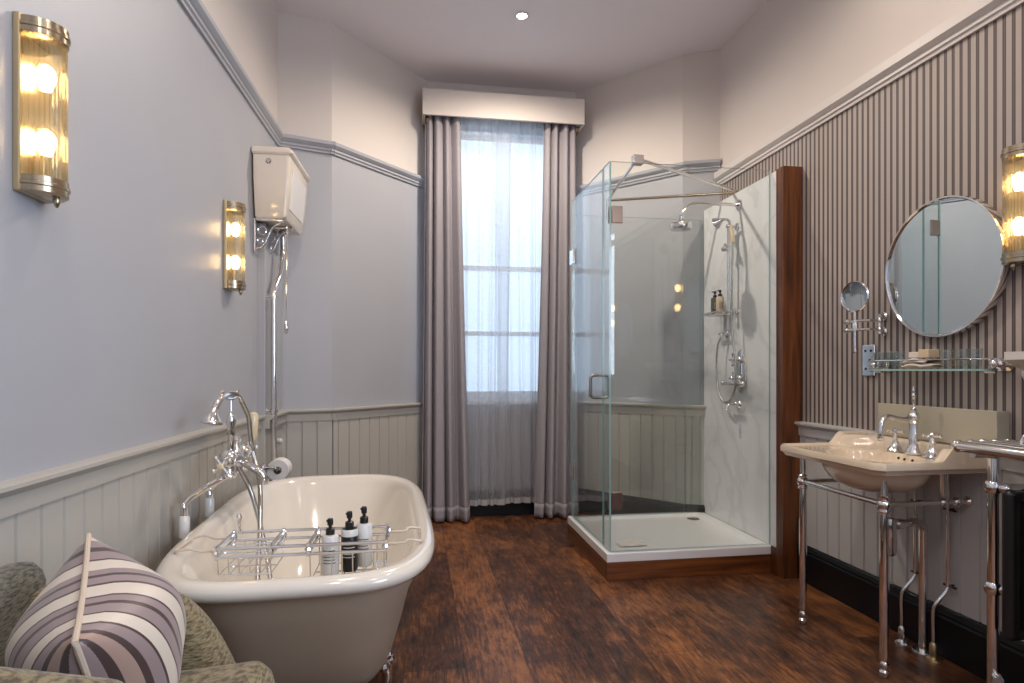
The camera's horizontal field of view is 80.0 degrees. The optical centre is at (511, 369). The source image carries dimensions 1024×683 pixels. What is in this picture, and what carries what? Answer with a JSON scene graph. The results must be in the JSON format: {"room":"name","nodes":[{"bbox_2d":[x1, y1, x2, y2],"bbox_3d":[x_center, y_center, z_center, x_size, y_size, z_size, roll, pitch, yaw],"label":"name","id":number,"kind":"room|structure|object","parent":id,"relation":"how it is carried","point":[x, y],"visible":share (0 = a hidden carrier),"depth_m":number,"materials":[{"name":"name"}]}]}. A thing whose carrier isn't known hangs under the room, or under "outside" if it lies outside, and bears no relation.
{"room":"bathroom","nodes":[
{"label":"bathroom","id":0,"kind":"room"},
{"bbox_2d":[0,0,276,584],"bbox_3d":[-1.130,-0.550,0.885,0.134,3.400,6.102,0,0,-8],"label":"wall","id":1,"kind":"structure","parent":0,"point":[120,329],"depth_m":1.93,"materials":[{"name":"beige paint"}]},
{"bbox_2d":[12,11,70,207],"bbox_3d":[-1.111,-0.606,1.463,0.084,0.434,0.124,0,0,-8],"label":"wall sconce","id":2,"kind":"object","parent":1,"relation":"attached to","point":[35,39],"visible":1,"depth_m":1.43,"materials":[{"name":"gold metal"}]},
{"bbox_2d":[0,415,265,518],"bbox_3d":[-1.054,0.286,0.895,0.046,0.077,5.902,0,0,-8],"label":"trim","id":3,"kind":"structure","parent":1,"relation":"attached to","point":[19,494],"depth_m":1.71,"materials":[{"name":"paint"}]},
{"bbox_2d":[178,0,283,145],"bbox_3d":[-1.054,-1.438,0.895,0.046,0.075,5.902,0,0,-8],"label":"trim","id":4,"kind":"structure","parent":1,"relation":"attached to","point":[197,12],"depth_m":2.83,"materials":[{"name":"grey paint"}]},
{"bbox_2d":[223,200,245,294],"bbox_3d":[-1.300,-0.570,2.881,0.084,0.434,0.124,0,0,-8],"label":"wall sconce","id":5,"kind":"object","parent":1,"relation":"attached to","point":[231,229],"visible":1,"depth_m":2.86,"materials":[{"name":"gold metal"}]},
{"bbox_2d":[257,223,281,480],"bbox_3d":[-1.433,0.169,3.595,0.061,1.962,0.450,0,0,-9],"label":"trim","id":6,"kind":"structure","parent":1,"relation":"attached to","point":[267,265],"depth_m":3.41,"materials":[{"name":"grey paint"}]},
{"bbox_2d":[262,463,280,471],"bbox_3d":[-1.338,0.540,3.425,0.078,0.056,0.188,0,0,-9],"label":"toilet roll holder","id":7,"kind":"object","parent":1,"relation":"attached to","point":[264,466],"visible":0.79,"depth_m":3.35,"materials":[{"name":"silver metal"}]},
{"bbox_2d":[266,457,291,479],"bbox_3d":[-1.310,0.558,3.437,0.120,0.119,0.102,0,0,-9],"label":"toilet roll","id":8,"kind":"object","parent":7,"relation":"on","point":[284,464],"visible":0.86,"depth_m":3.39,"materials":[{"name":"white paper"}]},
{"bbox_2d":[265,410,288,428],"bbox_3d":[-1.380,0.286,3.603,0.046,0.077,0.450,0,0,-9],"label":"trim","id":9,"kind":"structure","parent":1,"relation":"attached to","point":[281,414],"depth_m":3.58,"materials":[{"name":"paint"}]},
{"bbox_2d":[277,429,282,454],"bbox_3d":[-1.391,0.435,3.632,0.034,0.150,0.150,0,0,-9],"label":"switch plate","id":10,"kind":"object","parent":1,"relation":"attached to","point":[279,440],"visible":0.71,"depth_m":3.65,"materials":[{"name":"silver metal"}]},
{"bbox_2d":[252,146,309,333],"bbox_3d":[-1.321,-0.702,3.509,0.221,1.003,0.516,0,0,-8],"label":"toilet cistern","id":11,"kind":"object","parent":1,"relation":"attached to","point":[280,180],"visible":0.97,"depth_m":3.29,"materials":[{"name":"beige ceramic"}]},
{"bbox_2d":[266,237,285,480],"bbox_3d":[-1.352,0.175,3.490,0.070,1.911,0.186,0,0,-2],"label":"pipe","id":12,"kind":"object","parent":11,"relation":"attached to","point":[273,296],"visible":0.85,"depth_m":3.41,"materials":[{"name":"silver metal"}]},
{"bbox_2d":[178,389,272,579],"bbox_3d":[-1.069,0.613,2.385,0.321,1.074,0.505,0,0,-9],"label":"shower mixer","id":13,"kind":"object","parent":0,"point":[234,460],"visible":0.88,"depth_m":2.35,"materials":[{"name":"silver metal"}]},
{"bbox_2d":[277,10,331,477],"bbox_3d":[-1.343,-0.550,3.938,0.332,3.400,0.134,0,0,-27],"label":"wall","id":14,"kind":"structure","parent":0,"point":[304,45],"depth_m":3.90,"materials":[{"name":"beige paint"}]},
{"bbox_2d":[279,133,335,154],"bbox_3d":[-1.301,-1.438,3.874,0.349,0.075,0.046,0,0,-27],"label":"trim","id":15,"kind":"structure","parent":14,"relation":"attached to","point":[289,140],"depth_m":3.87,"materials":[{"name":"grey paint"}]},
{"bbox_2d":[282,408,335,421],"bbox_3d":[-1.301,0.286,3.874,0.350,0.077,0.046,0,0,-27],"label":"trim","id":16,"kind":"structure","parent":14,"relation":"attached to","point":[321,414],"depth_m":3.88,"materials":[{"name":"paint"}]},
{"bbox_2d":[332,24,427,490],"bbox_3d":[-0.958,-0.550,4.390,0.134,3.400,0.944,0,0,33],"label":"wall","id":17,"kind":"structure","parent":0,"point":[378,219],"depth_m":4.30,"materials":[{"name":"beige paint"}]},
{"bbox_2d":[331,402,422,419],"bbox_3d":[-0.899,0.286,4.341,0.046,0.077,0.962,0,0,33],"label":"trim","id":18,"kind":"structure","parent":17,"relation":"attached to","point":[404,408],"depth_m":4.26,"materials":[{"name":"paint"}]},
{"bbox_2d":[330,141,424,188],"bbox_3d":[-0.899,-1.438,4.341,0.046,0.075,0.962,0,0,33],"label":"trim","id":19,"kind":"structure","parent":17,"relation":"attached to","point":[344,152],"depth_m":4.26,"materials":[{"name":"grey paint"}]},
{"bbox_2d":[428,81,575,98],"bbox_3d":[-0.079,-0.550,4.908,1.385,3.400,0.120,0,0,-9],"label":"wall","id":20,"kind":"structure","parent":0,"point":[436,85],"depth_m":4.85,"materials":[{"name":"beige paint"}]},
{"bbox_2d":[470,502,533,516],"bbox_3d":[-0.068,1.050,4.834,1.185,0.200,0.030,0,0,-9],"label":"baseboard","id":21,"kind":"structure","parent":20,"relation":"attached to","point":[521,508],"depth_m":4.82,"materials":[{"name":"black paint"}]},
{"bbox_2d":[422,88,584,135],"bbox_3d":[-0.069,-1.968,4.718,1.235,0.235,0.240,0,0,-9],"label":"pelmet","id":22,"kind":"object","parent":20,"relation":"attached to","point":[435,102],"visible":0.94,"depth_m":4.60,"materials":[{"name":"beige paint"}]},
{"bbox_2d":[422,115,469,521],"bbox_3d":[-0.497,-0.421,4.599,0.367,3.118,0.122,0,0,-5],"label":"curtain","id":23,"kind":"object","parent":22,"relation":"hanging from","point":[445,462],"visible":0.94,"depth_m":4.59,"materials":[{"name":"grey fabric"}]},
{"bbox_2d":[461,117,510,505],"bbox_3d":[-0.241,-0.463,4.708,0.480,3.015,0.048,0,0,-9],"label":"sheer curtain","id":24,"kind":"object","parent":22,"relation":"hanging from","point":[485,143],"visible":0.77,"depth_m":4.71,"materials":[{"name":"white fabric"}]},
{"bbox_2d":[506,121,543,503],"bbox_3d":[0.088,-0.463,4.801,0.480,3.015,0.047,0,0,-9],"label":"sheer curtain","id":25,"kind":"object","parent":22,"relation":"hanging from","point":[527,138],"visible":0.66,"depth_m":4.80,"materials":[{"name":"white fabric"}]},
{"bbox_2d":[534,123,578,518],"bbox_3d":[0.346,-0.421,4.728,0.354,3.118,0.111,0,0,-4],"label":"curtain","id":26,"kind":"object","parent":22,"relation":"hanging from","point":[552,497],"visible":0.9,"depth_m":4.72,"materials":[{"name":"grey fabric"}]},
{"bbox_2d":[273,0,766,91],"bbox_3d":[0.331,-2.300,1.442,3.299,0.100,7.102,0,0,-9],"label":"ceiling","id":27,"kind":"structure","parent":0,"point":[562,45],"depth_m":4.08,"materials":[{"name":"white paint"}]},
{"bbox_2d":[515,11,528,19],"bbox_3d":[0.063,-2.246,3.868,0.092,0.008,0.092,0,0,-9],"label":"recessed light","id":28,"kind":"object","parent":27,"relation":"in","point":[521,15],"visible":1,"depth_m":3.87,"materials":[{"name":"white paint"}]},
{"bbox_2d":[576,55,684,503],"bbox_3d":[0.909,-0.550,4.681,0.939,3.400,0.134,0,0,40],"label":"wall","id":29,"kind":"structure","parent":0,"point":[640,112],"depth_m":4.61,"materials":[{"name":"beige paint"}]},
{"bbox_2d":[576,161,687,196],"bbox_3d":[0.867,-1.438,4.617,0.957,0.075,0.046,0,0,40],"label":"trim","id":30,"kind":"structure","parent":29,"relation":"attached to","point":[654,173],"depth_m":4.57,"materials":[{"name":"grey paint"}]},
{"bbox_2d":[578,488,686,514],"bbox_3d":[0.872,1.050,4.623,0.957,0.200,0.030,0,0,40],"label":"baseboard","id":31,"kind":"structure","parent":29,"relation":"attached to","point":[590,501],"depth_m":4.62,"materials":[{"name":"black paint"}]},
{"bbox_2d":[578,401,686,415],"bbox_3d":[0.867,0.286,4.617,0.957,0.077,0.046,0,0,40],"label":"trim","id":32,"kind":"structure","parent":29,"relation":"attached to","point":[620,407],"depth_m":4.56,"materials":[{"name":"paint"}]},
{"bbox_2d":[368,514,986,682],"bbox_3d":[0.331,1.200,1.442,3.299,0.100,7.102,0,0,-9],"label":"floor","id":33,"kind":"structure","parent":0,"point":[507,598],"depth_m":2.73,"materials":[{"name":"brown wood"}]},
{"bbox_2d":[0,562,274,682],"bbox_3d":[-0.783,0.776,1.106,0.610,0.747,0.630,0,0,-9],"label":"armchair","id":34,"kind":"object","parent":33,"relation":"on","point":[206,658],"visible":0.48,"depth_m":1.27,"materials":[{"name":"green fabric"}]},
{"bbox_2d":[5,533,185,682],"bbox_3d":[-0.758,0.518,1.134,0.300,0.381,0.304,0,0,21],"label":"cushion","id":35,"kind":"object","parent":34,"relation":"on","point":[104,613],"visible":0.91,"depth_m":1.06,"materials":[{"name":"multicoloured fabric"}]},
{"bbox_2d":[179,661,274,682],"bbox_3d":[-0.734,0.717,1.128,0.505,0.187,0.378,0,0,-9],"label":"seat cushion","id":36,"kind":"object","parent":34,"relation":"on","point":[191,671],"depth_m":1.27,"materials":[{"name":"fabric"}]},
{"bbox_2d":[155,474,434,682],"bbox_3d":[-0.751,0.851,2.399,0.841,0.604,1.690,0,0,-12],"label":"bathtub","id":37,"kind":"object","parent":33,"relation":"on","point":[303,627],"visible":0.89,"depth_m":1.80,"materials":[{"name":"white ceramic"}]},
{"bbox_2d":[174,513,422,576],"bbox_3d":[-0.657,0.557,1.941,0.740,0.181,0.212,0,0,-9],"label":"rack","id":38,"kind":"object","parent":37,"relation":"on","point":[271,548],"visible":0.96,"depth_m":1.88,"materials":[{"name":"silver metal"}]},
{"bbox_2d":[217,541,283,576],"bbox_3d":[-0.814,0.587,1.916,0.165,0.062,0.194,0,0,-9],"label":"wire basket","id":39,"kind":"object","parent":38,"relation":"on","point":[270,554],"depth_m":1.85,"materials":[{"name":"silver metal"}]},
{"bbox_2d":[321,518,338,574],"bbox_3d":[-0.569,0.554,1.909,0.053,0.178,0.054,0,0,-9],"label":"pump bottle","id":40,"kind":"object","parent":38,"relation":"in","point":[330,536],"visible":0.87,"depth_m":1.89,"materials":[{"name":"white plastic"}]},
{"bbox_2d":[309,536,386,575],"bbox_3d":[-0.520,0.603,1.963,0.224,0.090,0.194,0,0,-9],"label":"wire basket","id":41,"kind":"object","parent":38,"relation":"on","point":[384,550],"depth_m":1.88,"materials":[{"name":"silver metal"}]},
{"bbox_2d":[341,511,357,571],"bbox_3d":[-0.523,0.549,1.962,0.054,0.188,0.054,0,0,-9],"label":"pump bottle","id":42,"kind":"object","parent":38,"relation":"in","point":[349,533],"visible":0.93,"depth_m":1.94,"materials":[{"name":"black plastic"}]},
{"bbox_2d":[356,506,371,566],"bbox_3d":[-0.488,0.547,2.013,0.053,0.192,0.054,0,0,-9],"label":"pump bottle","id":43,"kind":"object","parent":38,"relation":"in","point":[364,527],"visible":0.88,"depth_m":1.99,"materials":[{"name":"white plastic"}]},
{"bbox_2d":[568,524,770,580],"bbox_3d":[0.932,1.100,3.829,0.977,0.100,0.870,0,0,-9],"label":"plinth","id":44,"kind":"object","parent":33,"relation":"on","point":[631,570],"visible":0.94,"depth_m":3.41,"materials":[{"name":"red wood"}]},
{"bbox_2d":[568,512,770,562],"bbox_3d":[0.932,1.025,3.829,0.977,0.050,0.870,0,0,-9],"label":"shower tray","id":45,"kind":"object","parent":44,"relation":"on","point":[678,530],"visible":0.95,"depth_m":3.75,"materials":[{"name":"white ceramic"}]},
{"bbox_2d":[615,538,646,546],"bbox_3d":[0.697,1.006,3.574,0.170,0.031,0.093,0,0,-9],"label":"folded cloth","id":46,"kind":"object","parent":45,"relation":"on","point":[627,542],"visible":1,"depth_m":3.55,"materials":[{"name":"beige fabric"}]},
{"bbox_2d":[570,154,769,551],"bbox_3d":[0.966,-0.095,3.824,1.124,2.181,0.849,0,0,-9],"label":"glass shower enclosure","id":47,"kind":"object","parent":45,"relation":"on","point":[636,160],"visible":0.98,"depth_m":3.50,"materials":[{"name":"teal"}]},
{"bbox_2d":[797,458,972,678],"bbox_3d":[1.524,0.766,2.554,0.387,0.768,0.534,0,0,-9],"label":"frame","id":48,"kind":"object","parent":33,"relation":"on","point":[883,503],"visible":0.8,"depth_m":2.31,"materials":[{"name":"silver metal"}]},
{"bbox_2d":[780,430,986,493],"bbox_3d":[1.490,0.385,2.508,0.489,0.205,0.623,0,0,-9],"label":"washbasin","id":49,"kind":"object","parent":48,"relation":"on","point":[857,460],"visible":0.82,"depth_m":2.37,"materials":[{"name":"beige ceramic"}]},
{"bbox_2d":[889,497,929,654],"bbox_3d":[1.597,0.830,2.471,0.260,0.640,0.079,0,0,-17],"label":"trap","id":50,"kind":"object","parent":49,"relation":"attached to","point":[895,524],"visible":0.86,"depth_m":2.48,"materials":[{"name":"silver metal"}]},
{"bbox_2d":[877,386,942,458],"bbox_3d":[1.558,0.204,2.468,0.219,0.275,0.257,0,0,-9],"label":"mixer tap","id":51,"kind":"object","parent":49,"relation":"on","point":[913,417],"visible":0.99,"depth_m":2.46,"materials":[{"name":"silver metal"}]},
{"bbox_2d":[894,489,919,644],"bbox_3d":[1.666,0.766,2.566,0.100,0.768,0.055,0,0,25],"label":"supply pipe","id":52,"kind":"object","parent":33,"relation":"on","point":[901,639],"visible":0.87,"depth_m":2.56,"materials":[{"name":"silver metal"}]},
{"bbox_2d":[925,474,956,663],"bbox_3d":[1.692,0.766,2.408,0.100,0.768,0.055,0,0,25],"label":"supply pipe","id":53,"kind":"object","parent":33,"relation":"on","point":[933,657],"visible":0.97,"depth_m":2.40,"materials":[{"name":"silver metal"}]},
{"bbox_2d":[951,434,1023,682],"bbox_3d":[1.703,0.677,1.798,0.271,0.946,0.696,0,0,-9],"label":"towel radiator","id":54,"kind":"object","parent":33,"relation":"on","point":[1011,589],"visible":1,"depth_m":2.02,"materials":[{"name":"silver metal"}]},
{"bbox_2d":[683,50,719,504],"bbox_3d":[1.360,-0.550,4.362,0.273,3.400,0.134,0,0,14],"label":"wall","id":55,"kind":"structure","parent":0,"point":[701,70],"depth_m":4.32,"materials":[{"name":"beige paint"}]},
{"bbox_2d":[683,405,705,415],"bbox_3d":[1.333,0.286,4.290,0.251,0.077,0.046,0,0,14],"label":"trim","id":56,"kind":"structure","parent":55,"relation":"attached to","point":[692,410],"depth_m":4.29,"materials":[{"name":"paint"}]},
{"bbox_2d":[683,504,706,513],"bbox_3d":[1.335,1.050,4.298,0.251,0.200,0.030,0,0,14],"label":"baseboard","id":57,"kind":"structure","parent":55,"relation":"attached to","point":[690,507],"depth_m":4.30,"materials":[{"name":"black paint"}]},
{"bbox_2d":[683,158,720,172],"bbox_3d":[1.333,-1.438,4.290,0.251,0.075,0.046,0,0,14],"label":"trim","id":58,"kind":"structure","parent":55,"relation":"attached to","point":[710,164],"depth_m":4.28,"materials":[{"name":"grey paint"}]},
{"bbox_2d":[704,166,801,578],"bbox_3d":[1.473,0.013,3.834,0.113,2.275,0.950,0,0,-9],"label":"wall","id":59,"kind":"structure","parent":0,"point":[736,440],"depth_m":3.61,"materials":[{"name":"stone"}]},
{"bbox_2d":[670,199,741,231],"bbox_3d":[1.203,-0.968,3.791,0.454,0.205,0.132,0,0,-9],"label":"shower","id":60,"kind":"object","parent":59,"relation":"attached to","point":[680,225],"visible":1,"depth_m":3.77,"materials":[{"name":"silver metal"}]},
{"bbox_2d":[703,309,734,316],"bbox_3d":[1.340,-0.374,3.960,0.129,0.038,0.189,0,0,-9],"label":"shower shelf","id":61,"kind":"object","parent":59,"relation":"attached to","point":[708,314],"visible":0.82,"depth_m":3.93,"materials":[{"name":"silver metal"}]},
{"bbox_2d":[711,291,716,313],"bbox_3d":[1.329,-0.439,3.993,0.052,0.155,0.053,0,0,-9],"label":"pump bottle","id":62,"kind":"object","parent":61,"relation":"on","point":[713,300],"visible":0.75,"depth_m":3.98,"materials":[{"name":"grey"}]},
{"bbox_2d":[716,290,723,312],"bbox_3d":[1.340,-0.439,3.927,0.052,0.155,0.053,0,0,-9],"label":"pump bottle","id":63,"kind":"object","parent":61,"relation":"on","point":[720,299],"visible":0.93,"depth_m":3.91,"materials":[{"name":"beige plastic"}]},
{"bbox_2d":[712,218,738,403],"bbox_3d":[1.342,-0.376,3.870,0.154,1.182,0.260,0,0,-9],"label":"shower","id":64,"kind":"object","parent":59,"relation":"attached to","point":[717,222],"visible":1,"depth_m":3.83,"materials":[{"name":"silver metal"}]},
{"bbox_2d":[718,330,729,337],"bbox_3d":[1.377,-0.235,3.965,0.055,0.052,0.080,0,0,-9],"label":"outlet","id":65,"kind":"object","parent":64,"relation":"attached to","point":[726,333],"depth_m":3.95,"materials":[{"name":"silver metal"}]},
{"bbox_2d":[725,400,740,409],"bbox_3d":[1.377,0.221,3.824,0.109,0.064,0.115,0,0,34],"label":"tap","id":66,"kind":"object","parent":59,"relation":"attached to","point":[737,404],"visible":1,"depth_m":3.81,"materials":[{"name":"silver metal"}]},
{"bbox_2d":[721,350,746,392],"bbox_3d":[1.391,0.010,3.816,0.074,0.270,0.256,0,0,-9],"label":"shower valve","id":67,"kind":"object","parent":59,"relation":"attached to","point":[741,364],"visible":0.95,"depth_m":3.78,"materials":[{"name":"silver metal"}]},
{"bbox_2d":[720,0,1023,641],"bbox_3d":[1.976,-0.550,1.377,0.134,3.400,6.100,0,0,-9],"label":"wall","id":68,"kind":"structure","parent":0,"point":[943,127],"depth_m":2.81,"materials":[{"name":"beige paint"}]},
{"bbox_2d":[840,281,888,352],"bbox_3d":[1.622,-0.242,2.815,0.140,0.333,0.142,0,0,-9],"label":"mirror","id":69,"kind":"object","parent":68,"relation":"attached to","point":[855,296],"visible":1,"depth_m":2.79,"materials":[{"name":"silver metal"}]},
{"bbox_2d":[714,0,1023,184],"bbox_3d":[1.901,-1.337,1.365,0.046,0.095,5.900,0,0,-9],"label":"trim","id":70,"kind":"structure","parent":68,"relation":"attached to","point":[979,14],"depth_m":2.75,"materials":[{"name":"white paint"}]},
{"bbox_2d":[862,345,876,375],"bbox_3d":[1.678,-0.045,2.865,0.016,0.146,0.078,0,0,-9],"label":"socket","id":71,"kind":"object","parent":68,"relation":"attached to","point":[867,350],"visible":0.83,"depth_m":2.86,"materials":[{"name":"silver metal"}]},
{"bbox_2d":[795,421,1023,472],"bbox_3d":[1.901,0.322,1.365,0.046,0.077,5.900,0,0,-9],"label":"trim","id":72,"kind":"structure","parent":68,"relation":"attached to","point":[808,429],"depth_m":3.10,"materials":[{"name":"grey paint"}]},
{"bbox_2d":[797,543,1023,682],"bbox_3d":[1.909,1.050,1.367,0.030,0.200,5.900,0,0,-9],"label":"baseboard","id":73,"kind":"structure","parent":68,"relation":"attached to","point":[961,640],"depth_m":2.58,"materials":[{"name":"black paint"}]},
{"bbox_2d":[868,358,1014,373],"bbox_3d":[1.677,-0.018,2.474,0.139,0.061,0.631,0,0,-9],"label":"glass shelf","id":74,"kind":"object","parent":68,"relation":"attached to","point":[999,364],"visible":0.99,"depth_m":2.28,"materials":[{"name":"teal"}]},
{"bbox_2d":[901,363,942,368],"bbox_3d":[1.678,-0.017,2.500,0.090,0.029,0.158,0,0,-9],"label":"cloth","id":75,"kind":"object","parent":74,"relation":"on","point":[911,365],"visible":0.91,"depth_m":2.47,"materials":[{"name":"beige fabric"}]},
{"bbox_2d":[902,358,941,363],"bbox_3d":[1.678,-0.035,2.500,0.090,0.029,0.128,0,0,-9],"label":"cloth","id":76,"kind":"object","parent":75,"relation":"on","point":[931,361],"visible":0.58,"depth_m":2.49,"materials":[{"name":"beige fabric"}]},
{"bbox_2d":[909,352,918,357],"bbox_3d":[1.675,-0.062,2.519,0.040,0.024,0.050,0,0,-9],"label":"carton","id":77,"kind":"object","parent":76,"relation":"on","point":[911,354],"visible":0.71,"depth_m":2.52,"materials":[{"name":"beige cardboard"}]},
{"bbox_2d":[918,349,938,357],"bbox_3d":[1.680,-0.067,2.459,0.050,0.032,0.050,0,0,-9],"label":"carton","id":78,"kind":"object","parent":76,"relation":"on","point":[923,353],"visible":1,"depth_m":2.44,"materials":[{"name":"beige cardboard"}]},
{"bbox_2d":[878,403,1008,443],"bbox_3d":[1.718,0.217,2.470,0.054,0.139,0.570,0,0,-9],"label":"backsplash","id":79,"kind":"structure","parent":68,"relation":"attached to","point":[953,423],"depth_m":2.37,"materials":[{"name":"beige ceramic"}]},
{"bbox_2d":[885,195,1010,337],"bbox_3d":[1.731,-0.413,2.459,0.036,0.564,0.564,0,0,-9],"label":"round mirror","id":80,"kind":"object","parent":68,"relation":"attached to","point":[945,274],"visible":0.98,"depth_m":2.42,"materials":[{"name":"silver metal"}]},
{"bbox_2d":[1000,143,1023,270],"bbox_3d":[1.761,-0.563,2.125,0.084,0.434,0.124,0,0,-9],"label":"wall sconce","id":81,"kind":"object","parent":68,"relation":"attached to","point":[1013,155],"visible":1,"depth_m":2.13,"materials":[{"name":"gold metal"}]},
{"bbox_2d":[1004,351,1023,378],"bbox_3d":[1.785,0.014,1.853,0.120,0.152,0.500,0,0,-9],"label":"ledge","id":82,"kind":"object","parent":68,"relation":"attached to","point":[1016,359],"visible":1,"depth_m":2.06,"materials":[{"name":"white paint"}]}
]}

